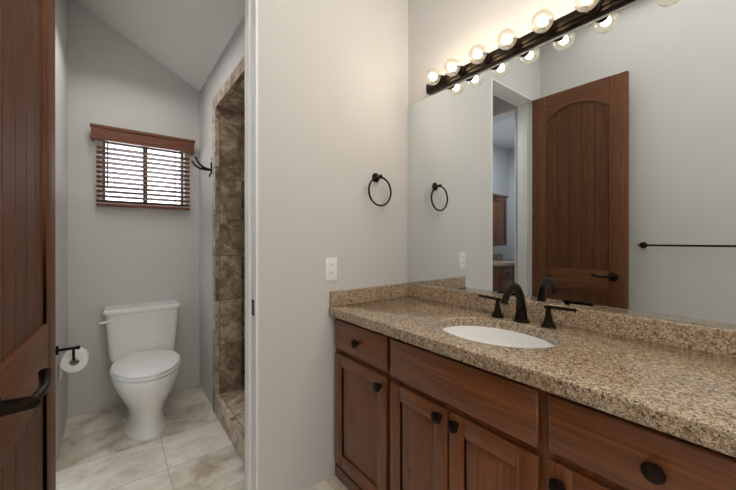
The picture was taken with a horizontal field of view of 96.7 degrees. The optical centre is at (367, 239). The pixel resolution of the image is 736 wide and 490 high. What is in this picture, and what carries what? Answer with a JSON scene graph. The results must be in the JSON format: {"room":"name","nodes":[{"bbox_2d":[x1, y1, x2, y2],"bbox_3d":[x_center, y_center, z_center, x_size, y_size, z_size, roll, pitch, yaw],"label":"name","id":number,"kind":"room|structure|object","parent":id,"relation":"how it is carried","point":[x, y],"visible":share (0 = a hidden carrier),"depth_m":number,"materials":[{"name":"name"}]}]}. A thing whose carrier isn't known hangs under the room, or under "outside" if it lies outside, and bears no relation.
{"room":"bathroom","nodes":[
{"label":"bathroom","id":0,"kind":"room"},
{"bbox_2d":[55,0,67,461],"bbox_3d":[-1.861,-0.461,1.883,0.140,3.300,0.665,0,0,-38],"label":"wall","id":1,"kind":"structure","parent":0,"point":[61,217],"depth_m":1.93,"materials":[{"name":"paint"}]},
{"bbox_2d":[56,345,88,379],"bbox_3d":[-1.651,0.664,1.834,0.127,0.196,0.185,0,0,-38],"label":"toilet paper holder","id":2,"kind":"object","parent":1,"relation":"attached to","point":[69,363],"visible":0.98,"depth_m":1.81,"materials":[{"name":"white paper"}]},
{"bbox_2d":[67,0,199,416],"bbox_3d":[-1.460,-0.461,2.706,1.785,3.300,0.140,0,0,-38],"label":"wall","id":3,"kind":"structure","parent":0,"point":[121,255],"depth_m":2.35,"materials":[{"name":"paint"}]},
{"bbox_2d":[90,123,194,209],"bbox_3d":[-1.638,-0.510,2.418,0.636,0.548,0.092,0,0,-38],"label":"window blind","id":4,"kind":"object","parent":3,"relation":"attached to","point":[130,137],"visible":1,"depth_m":2.39,"materials":[{"name":"brown wood"}]},
{"bbox_2d":[101,141,184,206],"bbox_3d":[-1.710,-0.491,2.511,0.520,0.460,0.140,0,0,-38],"label":"window","id":5,"kind":"structure","parent":3,"relation":"in","point":[139,148],"depth_m":2.50,"materials":[{"name":"glass"}]},
{"bbox_2d":[77,0,244,91],"bbox_3d":[-1.261,-1.490,1.875,0.798,0.559,1.414,0,0,-38],"label":"ceiling","id":6,"kind":"structure","parent":0,"point":[187,41],"depth_m":2.12,"materials":[{"name":"paint"}]},
{"bbox_2d":[56,385,348,489],"bbox_3d":[0.079,1.221,0.776,2.010,0.060,5.080,0,0,-38],"label":"floor","id":7,"kind":"structure","parent":0,"point":[190,446],"depth_m":1.81,"materials":[{"name":"tile"}]},
{"bbox_2d":[100,300,180,439],"bbox_3d":[-1.465,0.828,2.145,0.463,0.722,0.733,0,0,-38],"label":"toilet","id":8,"kind":"object","parent":7,"relation":"on","point":[144,358],"visible":1,"depth_m":2.11,"materials":[{"name":"white ceramic"}]},
{"bbox_2d":[335,318,380,489],"bbox_3d":[0.163,0.782,1.639,0.533,0.815,0.428,0,0,-38],"label":"base cabinet","id":9,"kind":"object","parent":7,"relation":"on","point":[358,351],"depth_m":1.48,"materials":[{"name":"brown wood"}]},
{"bbox_2d":[381,334,528,489],"bbox_3d":[0.473,0.782,1.241,0.533,0.815,0.618,0,0,-38],"label":"base cabinet","id":10,"kind":"object","parent":7,"relation":"on","point":[438,388],"depth_m":1.08,"materials":[{"name":"brown wood"}]},
{"bbox_2d":[329,294,735,457],"bbox_3d":[0.605,0.353,1.054,0.555,0.043,1.894,0,0,-38],"label":"countertop","id":11,"kind":"structure","parent":10,"relation":"on","point":[685,393],"depth_m":0.88,"materials":[{"name":"beige stone"}]},
{"bbox_2d":[437,318,560,353],"bbox_3d":[0.462,0.442,1.206,0.376,0.158,0.472,0,0,-38],"label":"sink","id":12,"kind":"object","parent":11,"relation":"in","point":[521,340],"depth_m":1.35,"materials":[{"name":"white ceramic"}]},
{"bbox_2d":[477,282,576,329],"bbox_3d":[0.580,0.250,1.298,0.176,0.164,0.386,0,0,-38],"label":"faucet","id":13,"kind":"object","parent":11,"relation":"on","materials":[{"name":"black metal"}]},
{"bbox_2d":[529,386,735,489],"bbox_3d":[0.794,0.783,0.828,0.533,0.815,0.463,0,0,-38],"label":"base cabinet","id":14,"kind":"object","parent":7,"relation":"on","point":[572,446],"depth_m":0.73,"materials":[{"name":"brown wood"}]},
{"bbox_2d":[199,14,244,406],"bbox_3d":[-0.947,-0.461,2.244,0.150,3.300,1.220,0,0,-38],"label":"wall","id":15,"kind":"structure","parent":0,"point":[207,93],"depth_m":2.43,"materials":[{"name":"paint"}]},
{"bbox_2d":[191,157,213,176],"bbox_3d":[-1.152,-0.507,2.286,0.119,0.124,0.185,0,0,-38],"label":"robe hook","id":16,"kind":"object","parent":15,"relation":"attached to","point":[206,168],"visible":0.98,"depth_m":2.32,"materials":[{"name":"brown metal"}]},
{"bbox_2d":[213,55,244,412],"bbox_3d":[-0.616,-0.011,2.379,0.857,2.400,1.414,0,0,-38],"label":"tiled wall","id":17,"kind":"structure","parent":0,"point":[229,237],"depth_m":2.27,"materials":[{"name":"brown tile"}]},
{"bbox_2d":[215,388,244,464],"bbox_3d":[-0.774,1.122,2.025,0.176,0.135,0.636,0,0,-38],"label":"shower curb","id":18,"kind":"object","parent":17,"relation":"attached to","point":[230,410],"depth_m":2.01,"materials":[{"name":"tile"}]},
{"bbox_2d":[258,0,407,489],"bbox_3d":[-0.160,-0.460,1.749,0.910,3.300,0.140,0,0,-38],"label":"wall","id":19,"kind":"structure","parent":0,"point":[332,107],"depth_m":1.59,"materials":[{"name":"paint"}]},
{"bbox_2d":[325,257,336,280],"bbox_3d":[-0.184,0.146,1.637,0.070,0.115,0.008,0,0,-38],"label":"electrical outlet plate","id":20,"kind":"object","parent":19,"relation":"attached to","point":[330,269],"visible":1,"depth_m":1.63,"materials":[{"name":"white plastic"}]},
{"bbox_2d":[368,173,391,206],"bbox_3d":[0.058,-0.277,1.797,0.166,0.189,0.050,0,0,-38],"label":"towel ring","id":21,"kind":"object","parent":19,"relation":"attached to","point":[376,177],"visible":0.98,"depth_m":1.80,"materials":[{"name":"black metal"}]},
{"bbox_2d":[408,0,735,329],"bbox_3d":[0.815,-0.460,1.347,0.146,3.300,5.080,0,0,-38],"label":"mirror","id":22,"kind":"object","parent":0,"point":[592,165],"depth_m":1.23,"materials":[{"name":"clear glass"}]},
{"bbox_2d":[425,0,635,94],"bbox_3d":[0.774,-0.840,1.172,0.144,0.080,1.575,0,0,-38],"label":"vanity light bar","id":23,"kind":"object","parent":22,"relation":"attached to","point":[552,28],"visible":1,"depth_m":1.36,"materials":[{"name":"brown metal"}]},
{"bbox_3d":[-0.793,-1.680,1.255,0.694,0.860,0.140,0,0,-38],"label":"wall","id":24,"kind":"structure","parent":0,"visible":0},
{"bbox_2d":[0,0,55,489],"bbox_3d":[-0.792,-0.027,0.733,0.172,2.416,0.690,0,0,-36],"label":"door","id":25,"kind":"structure","parent":24,"relation":"in","point":[27,281],"depth_m":0.77,"materials":[{"name":"brown wood"}]},
{"bbox_2d":[245,0,257,489],"bbox_3d":[-0.793,-0.030,1.257,0.694,2.440,0.152,0,0,-38],"label":"door frame","id":26,"kind":"structure","parent":24,"relation":"attached to","point":[251,244],"depth_m":1.44,"materials":[{"name":"paint"}]}
]}

